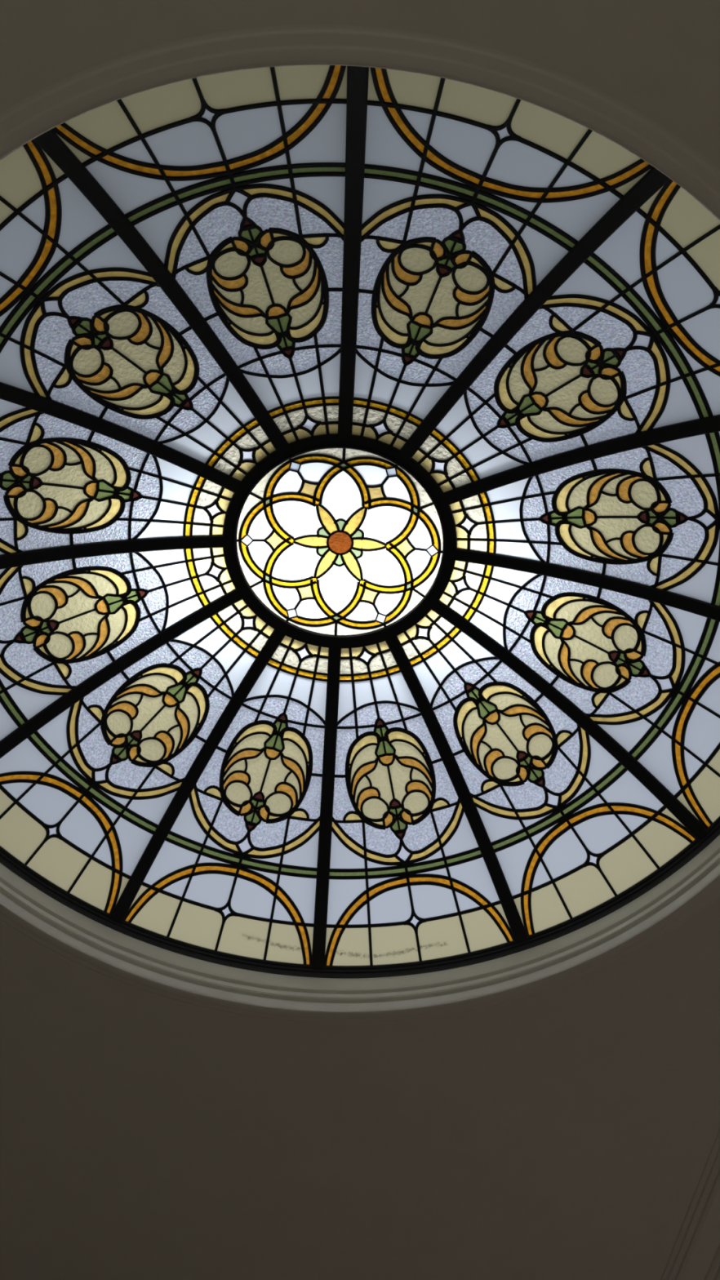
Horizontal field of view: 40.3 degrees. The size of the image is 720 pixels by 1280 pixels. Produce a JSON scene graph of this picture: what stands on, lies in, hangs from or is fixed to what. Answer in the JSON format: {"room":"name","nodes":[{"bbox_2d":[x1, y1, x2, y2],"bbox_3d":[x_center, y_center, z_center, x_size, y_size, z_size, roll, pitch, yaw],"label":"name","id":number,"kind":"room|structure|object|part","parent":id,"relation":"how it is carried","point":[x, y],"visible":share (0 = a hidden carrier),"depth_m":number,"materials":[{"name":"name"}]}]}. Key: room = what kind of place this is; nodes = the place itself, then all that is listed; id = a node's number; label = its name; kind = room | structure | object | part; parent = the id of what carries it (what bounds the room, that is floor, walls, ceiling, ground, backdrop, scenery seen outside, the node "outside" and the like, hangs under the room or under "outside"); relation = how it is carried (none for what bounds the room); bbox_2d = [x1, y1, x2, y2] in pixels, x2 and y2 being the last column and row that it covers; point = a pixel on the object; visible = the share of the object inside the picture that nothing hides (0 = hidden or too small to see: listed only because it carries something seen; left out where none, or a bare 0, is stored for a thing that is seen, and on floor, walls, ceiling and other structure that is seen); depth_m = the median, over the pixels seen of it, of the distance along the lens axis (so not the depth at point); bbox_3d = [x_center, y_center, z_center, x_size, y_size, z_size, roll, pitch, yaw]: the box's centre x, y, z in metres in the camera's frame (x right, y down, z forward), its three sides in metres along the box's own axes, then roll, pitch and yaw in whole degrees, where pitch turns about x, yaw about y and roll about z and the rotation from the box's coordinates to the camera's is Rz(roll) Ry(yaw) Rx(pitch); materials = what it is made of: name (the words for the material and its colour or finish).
{"room":"domed lobby","nodes":[
{"label":"domed lobby","id":0,"kind":"room"},
{"bbox_2d":[0,0,719,1279],"bbox_3d":[0.070,0.259,3.193,6.750,0.160,10.300,3,-60,-1],"label":"ceiling","id":1,"kind":"structure","parent":0,"point":[569,1131],"depth_m":4.06,"materials":[{"name":"paint"}]},
{"bbox_2d":[0,24,719,1024],"bbox_3d":[-0.091,0.023,3.084,3.312,0.214,3.312,3,-60,-1],"label":"trim","id":2,"kind":"structure","parent":1,"relation":"attached to","point":[90,944],"depth_m":3.54,"materials":[{"name":"white paint"}]},
{"bbox_2d":[0,66,719,977],"bbox_3d":[-0.083,-0.200,3.464,3.298,0.667,3.298,3,-60,-1],"label":"frame","id":3,"kind":"object","parent":2,"relation":"on","point":[49,141],"visible":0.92,"depth_m":3.65,"materials":[{"name":"black paint"}]},
{"bbox_2d":[0,399,233,554],"bbox_3d":[-1.062,-0.474,3.301,1.215,0.650,0.851,16,-61,-8],"label":"stained glass panel","id":4,"kind":"object","parent":3,"relation":"attached to","point":[63,482],"visible":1,"depth_m":3.47,"materials":[{"name":"multicoloured glass"}]},
{"bbox_3d":[-1.010,-0.524,3.419,0.587,0.266,0.570,16,-61,-8],"label":"granular pane","id":5,"kind":"part","parent":4,"relation":"part of","materials":[{"name":"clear glass"}]},
{"bbox_3d":[-0.567,-0.485,3.635,0.088,0.016,0.289,16,-61,-8],"label":"crown pane","id":6,"kind":"part","parent":4,"relation":"part of","materials":[{"name":"beige glass"}]},
{"bbox_3d":[-0.511,-0.475,3.654,0.062,0.009,0.252,16,-61,-8],"label":"pane","id":7,"kind":"part","parent":4,"relation":"part of","materials":[{"name":"yellow glass"}]},
{"bbox_2d":[0,547,235,740],"bbox_3d":[-1.090,-0.015,3.571,1.215,0.650,0.851,-10,-60,7],"label":"stained glass panel","id":8,"kind":"object","parent":3,"relation":"attached to","point":[62,622],"visible":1,"depth_m":3.70,"materials":[{"name":"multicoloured glass"}]},
{"bbox_3d":[-1.037,-0.089,3.675,0.587,0.266,0.570,-10,-60,7],"label":"granular pane","id":9,"kind":"part","parent":8,"relation":"part of","materials":[{"name":"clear glass"}]},
{"bbox_3d":[-0.581,-0.256,3.770,0.088,0.016,0.289,-10,-60,7],"label":"crown pane","id":10,"kind":"part","parent":8,"relation":"part of","materials":[{"name":"beige glass"}]},
{"bbox_3d":[-0.523,-0.272,3.774,0.062,0.009,0.252,-10,-60,7],"label":"pane","id":11,"kind":"part","parent":8,"relation":"part of","materials":[{"name":"yellow glass"}]},
{"bbox_2d":[0,599,274,914],"bbox_3d":[-0.848,0.397,3.807,1.215,0.650,0.851,-37,-67,21],"label":"stained glass panel","id":12,"kind":"object","parent":3,"relation":"attached to","point":[84,796],"visible":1,"depth_m":3.89,"materials":[{"name":"multicoloured glass"}]},
{"bbox_3d":[-1.231,0.800,3.795,0.185,0.116,0.845,-37,-67,21],"label":"rim pane","id":13,"kind":"part","parent":12,"relation":"part of","materials":[{"name":"beige glass"}]},
{"bbox_3d":[-0.807,0.302,3.900,0.587,0.266,0.570,-37,-67,21],"label":"granular pane","id":14,"kind":"part","parent":12,"relation":"part of","materials":[{"name":"clear glass"}]},
{"bbox_3d":[-0.460,-0.050,3.888,0.088,0.016,0.289,-37,-67,21],"label":"crown pane","id":15,"kind":"part","parent":12,"relation":"part of","materials":[{"name":"beige glass"}]},
{"bbox_3d":[-0.416,-0.089,3.878,0.062,0.009,0.252,-37,-67,21],"label":"pane","id":16,"kind":"part","parent":12,"relation":"part of","materials":[{"name":"yellow glass"}]},
{"bbox_2d":[0,139,275,480],"bbox_3d":[-0.772,-0.856,3.070,0.851,0.650,1.215,-37,-67,21],"label":"stained glass panel","id":17,"kind":"object","parent":3,"relation":"attached to","point":[85,326],"visible":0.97,"depth_m":3.08,"materials":[{"name":"multicoloured glass"}]},
{"bbox_3d":[-1.117,-1.074,2.693,0.845,0.116,0.185,-37,-67,21],"label":"rim pane","id":18,"kind":"part","parent":17,"relation":"part of","materials":[{"name":"beige glass"}]},
{"bbox_3d":[-0.735,-0.888,3.200,0.570,0.266,0.587,-37,-67,21],"label":"granular pane","id":19,"kind":"part","parent":17,"relation":"part of","materials":[{"name":"clear glass"}]},
{"bbox_3d":[-0.422,-0.676,3.520,0.289,0.016,0.088,-37,-67,21],"label":"crown pane","id":20,"kind":"part","parent":17,"relation":"part of","materials":[{"name":"beige glass"}]},
{"bbox_3d":[-0.382,-0.645,3.552,0.252,0.009,0.062,-37,-67,21],"label":"pane","id":21,"kind":"part","parent":17,"relation":"part of","materials":[{"name":"yellow glass"}]},
{"bbox_2d":[51,65,361,443],"bbox_3d":[-0.297,-1.061,2.940,0.851,0.650,1.215,-10,-60,7],"label":"stained glass panel","id":22,"kind":"object","parent":3,"relation":"attached to","point":[235,180],"visible":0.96,"depth_m":2.81,"materials":[{"name":"multicoloured glass"}]},
{"bbox_3d":[-0.407,-1.379,2.498,0.845,0.116,0.185,-10,-60,7],"label":"rim pane","id":23,"kind":"part","parent":22,"relation":"part of","materials":[{"name":"beige glass"}]},
{"bbox_3d":[-0.296,-1.093,2.993,0.775,0.453,0.934,-10,-60,7],"label":"pale blue pane","id":24,"kind":"part","parent":22,"relation":"part of","materials":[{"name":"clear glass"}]},
{"bbox_3d":[-0.284,-1.082,3.077,0.570,0.266,0.587,-10,-60,7],"label":"granular pane","id":25,"kind":"part","parent":22,"relation":"part of","materials":[{"name":"clear glass"}]},
{"bbox_3d":[-0.184,-0.778,3.455,0.289,0.016,0.088,-10,-60,7],"label":"crown pane","id":26,"kind":"part","parent":22,"relation":"part of","materials":[{"name":"beige glass"}]},
{"bbox_3d":[-0.172,-0.735,3.494,0.252,0.009,0.062,-10,-60,7],"label":"pane","id":27,"kind":"part","parent":22,"relation":"part of","materials":[{"name":"yellow glass"}]},
{"bbox_2d":[124,635,328,964],"bbox_3d":[-0.401,0.652,3.947,0.851,0.650,1.215,16,-61,-8],"label":"stained glass panel","id":28,"kind":"object","parent":3,"relation":"attached to","point":[235,873],"visible":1,"depth_m":4.04,"materials":[{"name":"multicoloured glass"}]},
{"bbox_3d":[-0.563,1.181,4.004,0.845,0.116,0.185,16,-61,-8],"label":"rim pane","id":29,"kind":"part","parent":28,"relation":"part of","materials":[{"name":"beige glass"}]},
{"bbox_3d":[-0.401,0.621,4.001,0.775,0.453,0.934,16,-61,-8],"label":"pale blue pane","id":30,"kind":"part","parent":28,"relation":"part of","materials":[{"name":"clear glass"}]},
{"bbox_3d":[-0.383,0.544,4.033,0.570,0.266,0.587,16,-61,-8],"label":"granular pane","id":31,"kind":"part","parent":28,"relation":"part of","materials":[{"name":"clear glass"}]},
{"bbox_3d":[-0.236,0.078,3.958,0.289,0.016,0.088,16,-61,-8],"label":"crown pane","id":32,"kind":"part","parent":28,"relation":"part of","materials":[{"name":"beige glass"}]},
{"bbox_3d":[-0.218,0.023,3.940,0.252,0.009,0.062,16,-61,-8],"label":"pane","id":33,"kind":"part","parent":28,"relation":"part of","materials":[{"name":"yellow glass"}]},
{"bbox_2d":[235,448,443,635],"bbox_3d":[-0.077,-0.364,3.743,0.799,0.041,0.799,10,-60,-4],"label":"panel","id":34,"kind":"object","parent":3,"relation":"attached to","point":[331,541],"visible":1,"depth_m":3.74,"materials":[{"name":"multicoloured"}]},
{"bbox_3d":[-0.418,-0.377,3.730,0.108,0.010,0.395,3,-60,-1],"label":"edge pane","id":35,"kind":"part","parent":34,"relation":"part of","materials":[{"name":"beige glass"}]},
{"bbox_3d":[-0.378,-0.379,3.737,0.103,0.013,0.274,3,-60,-1],"label":"white pane","id":36,"kind":"part","parent":34,"relation":"part of","materials":[{"name":"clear glass"}]},
{"bbox_3d":[-0.263,-0.126,3.874,0.342,0.010,0.229,3,-60,-1],"label":"edge pane","id":37,"kind":"part","parent":34,"relation":"part of","materials":[{"name":"beige glass"}]},
{"bbox_3d":[-0.233,-0.609,3.590,0.342,0.010,0.229,3,-60,-1],"label":"edge pane","id":38,"kind":"part","parent":34,"relation":"part of","materials":[{"name":"beige glass"}]},
{"bbox_3d":[-0.241,-0.146,3.871,0.274,0.013,0.103,30,-63,-15],"label":"white pane","id":39,"kind":"part","parent":34,"relation":"part of","materials":[{"name":"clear glass"}]},
{"bbox_3d":[-0.214,-0.596,3.607,0.274,0.013,0.103,-23,-63,14],"label":"white pane","id":40,"kind":"part","parent":34,"relation":"part of","materials":[{"name":"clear glass"}]},
{"bbox_3d":[0.060,-0.129,3.874,0.274,0.013,0.103,-23,-63,14],"label":"white pane","id":41,"kind":"part","parent":34,"relation":"part of","materials":[{"name":"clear glass"}]},
{"bbox_3d":[0.079,-0.107,3.877,0.342,0.010,0.229,3,-60,-1],"label":"edge pane","id":42,"kind":"part","parent":34,"relation":"part of","materials":[{"name":"beige glass"}]},
{"bbox_3d":[0.088,-0.579,3.610,0.274,0.013,0.103,30,-63,-15],"label":"white pane","id":43,"kind":"part","parent":34,"relation":"part of","materials":[{"name":"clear glass"}]},
{"bbox_3d":[0.109,-0.591,3.593,0.342,0.010,0.229,3,-60,-1],"label":"edge pane","id":44,"kind":"part","parent":34,"relation":"part of","materials":[{"name":"beige glass"}]},
{"bbox_3d":[0.225,-0.346,3.744,0.103,0.013,0.274,3,-60,-1],"label":"white pane","id":45,"kind":"part","parent":34,"relation":"part of","materials":[{"name":"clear glass"}]},
{"bbox_3d":[0.264,-0.340,3.737,0.108,0.010,0.395,3,-60,-1],"label":"edge pane","id":46,"kind":"part","parent":34,"relation":"part of","materials":[{"name":"beige glass"}]},
{"bbox_2d":[324,640,514,965],"bbox_3d":[0.131,0.681,3.953,0.851,0.650,1.215,-10,-60,7],"label":"stained glass panel","id":47,"kind":"object","parent":3,"relation":"attached to","point":[410,880],"visible":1,"depth_m":4.04,"materials":[{"name":"multicoloured glass"}]},
{"bbox_3d":[0.018,0.036,3.943,0.252,0.009,0.062,-10,-60,7],"label":"pane","id":48,"kind":"part","parent":47,"relation":"part of","materials":[{"name":"yellow glass"}]},
{"bbox_3d":[0.029,0.092,3.961,0.289,0.016,0.088,-10,-60,7],"label":"crown pane","id":49,"kind":"part","parent":47,"relation":"part of","materials":[{"name":"beige glass"}]},
{"bbox_3d":[0.122,0.572,4.038,0.570,0.266,0.587,-10,-60,7],"label":"granular pane","id":50,"kind":"part","parent":47,"relation":"part of","materials":[{"name":"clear glass"}]},
{"bbox_3d":[0.233,1.224,4.012,0.845,0.116,0.185,-10,-60,7],"label":"rim pane","id":51,"kind":"part","parent":47,"relation":"part of","materials":[{"name":"beige glass"}]},
{"bbox_2d":[351,66,653,449],"bbox_3d":[0.235,-1.032,2.946,0.851,0.650,1.215,16,-61,-8],"label":"stained glass panel","id":52,"kind":"object","parent":3,"relation":"attached to","point":[473,195],"visible":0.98,"depth_m":2.82,"materials":[{"name":"multicoloured"}]},
{"bbox_3d":[0.064,-0.722,3.497,0.252,0.009,0.062,16,-61,-8],"label":"pane","id":53,"kind":"part","parent":52,"relation":"part of","materials":[{"name":"yellow glass"}]},
{"bbox_3d":[0.082,-0.764,3.457,0.289,0.016,0.088,16,-61,-8],"label":"crown pane","id":54,"kind":"part","parent":52,"relation":"part of","materials":[{"name":"beige glass"}]},
{"bbox_3d":[0.222,-1.054,3.082,0.570,0.266,0.587,16,-61,-8],"label":"granular pane","id":55,"kind":"part","parent":52,"relation":"part of","materials":[{"name":"clear glass"}]},
{"bbox_3d":[0.389,-1.336,2.507,0.845,0.116,0.185,16,-61,-8],"label":"rim pane","id":56,"kind":"part","parent":52,"relation":"part of","materials":[{"name":"beige glass"}]},
{"bbox_2d":[397,609,696,936],"bbox_3d":[0.606,0.477,3.823,0.851,0.650,1.215,-37,-67,21],"label":"stained glass panel","id":57,"kind":"object","parent":3,"relation":"attached to","point":[569,828],"visible":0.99,"depth_m":3.90,"materials":[{"name":"multicoloured glass"}]},
{"bbox_3d":[0.228,-0.054,3.885,0.252,0.009,0.062,-37,-67,21],"label":"pane","id":58,"kind":"part","parent":57,"relation":"part of","materials":[{"name":"yellow glass"}]},
{"bbox_3d":[0.267,-0.010,3.896,0.289,0.016,0.088,-37,-67,21],"label":"crown pane","id":59,"kind":"part","parent":57,"relation":"part of","materials":[{"name":"beige glass"}]},
{"bbox_3d":[0.573,0.378,3.914,0.570,0.266,0.587,-37,-67,21],"label":"granular pane","id":60,"kind":"part","parent":57,"relation":"part of","materials":[{"name":"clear glass"}]},
{"bbox_3d":[0.608,0.446,3.877,0.775,0.453,0.934,-37,-67,21],"label":"pale blue pane","id":61,"kind":"part","parent":57,"relation":"part of","materials":[{"name":"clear glass"}]},
{"bbox_3d":[0.943,0.919,3.818,0.845,0.116,0.185,-37,-67,21],"label":"rim pane","id":62,"kind":"part","parent":57,"relation":"part of","materials":[{"name":"beige glass"}]},
{"bbox_2d":[412,178,719,492],"bbox_3d":[0.682,-0.777,3.086,1.215,0.650,0.851,-37,-67,21],"label":"stained glass panel","id":63,"kind":"object","parent":3,"relation":"attached to","point":[629,343],"visible":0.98,"depth_m":3.07,"materials":[{"name":"multicoloured glass"}]},
{"bbox_3d":[0.262,-0.609,3.559,0.062,0.009,0.252,-37,-67,21],"label":"pane","id":64,"kind":"part","parent":63,"relation":"part of","materials":[{"name":"yellow glass"}]},
{"bbox_3d":[0.305,-0.637,3.527,0.088,0.016,0.289,-37,-67,21],"label":"crown pane","id":65,"kind":"part","parent":63,"relation":"part of","materials":[{"name":"beige glass"}]},
{"bbox_3d":[0.646,-0.812,3.215,0.587,0.266,0.570,-37,-67,21],"label":"granular pane","id":66,"kind":"part","parent":63,"relation":"part of","materials":[{"name":"clear glass"}]},
{"bbox_3d":[1.057,-0.955,2.716,0.185,0.116,0.845,-37,-67,21],"label":"rim pane","id":67,"kind":"part","parent":63,"relation":"part of","materials":[{"name":"beige glass"}]},
{"bbox_2d":[439,560,719,828],"bbox_3d":[0.896,0.094,3.592,1.215,0.650,0.851,16,-61,-8],"label":"stained glass panel","id":68,"kind":"object","parent":3,"relation":"attached to","point":[646,673],"visible":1,"depth_m":3.68,"materials":[{"name":"multicoloured glass"}]},
{"bbox_3d":[0.356,-0.224,3.783,0.062,0.009,0.252,16,-61,-8],"label":"pane","id":69,"kind":"part","parent":68,"relation":"part of","materials":[{"name":"yellow glass"}]},
{"bbox_3d":[0.412,-0.201,3.780,0.088,0.016,0.289,16,-61,-8],"label":"crown pane","id":70,"kind":"part","parent":68,"relation":"part of","materials":[{"name":"beige glass"}]},
{"bbox_3d":[0.849,0.015,3.695,0.587,0.266,0.570,16,-61,-8],"label":"granular pane","id":71,"kind":"part","parent":68,"relation":"part of","materials":[{"name":"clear glass"}]},
{"bbox_3d":[1.377,0.346,3.473,0.185,0.116,0.845,16,-61,-8],"label":"rim pane","id":72,"kind":"part","parent":68,"relation":"part of","materials":[{"name":"beige glass"}]},
{"bbox_2d":[449,431,719,606],"bbox_3d":[0.924,-0.365,3.322,1.215,0.650,0.851,-10,-60,7],"label":"stained glass panel","id":73,"kind":"object","parent":3,"relation":"attached to","point":[649,515],"visible":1,"depth_m":3.44,"materials":[{"name":"multicoloured glass"}]},
{"bbox_3d":[0.369,-0.427,3.663,0.062,0.009,0.252,-10,-60,7],"label":"pane","id":74,"kind":"part","parent":73,"relation":"part of","materials":[{"name":"yellow glass"}]},
{"bbox_3d":[0.426,-0.431,3.646,0.088,0.016,0.289,-10,-60,7],"label":"crown pane","id":75,"kind":"part","parent":73,"relation":"part of","materials":[{"name":"beige glass"}]},
{"bbox_3d":[0.875,-0.421,3.439,0.587,0.266,0.570,-10,-60,7],"label":"granular pane","id":76,"kind":"part","parent":73,"relation":"part of","materials":[{"name":"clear glass"}]},
{"bbox_2d":[660,1128,719,1279],"bbox_3d":[1.739,0.413,3.105,0.262,0.093,9.900,3,-60,-1],"label":"trim","id":77,"kind":"structure","parent":1,"relation":"attached to","point":[695,1255],"depth_m":4.47,"materials":[{"name":"white paint"}]}
]}

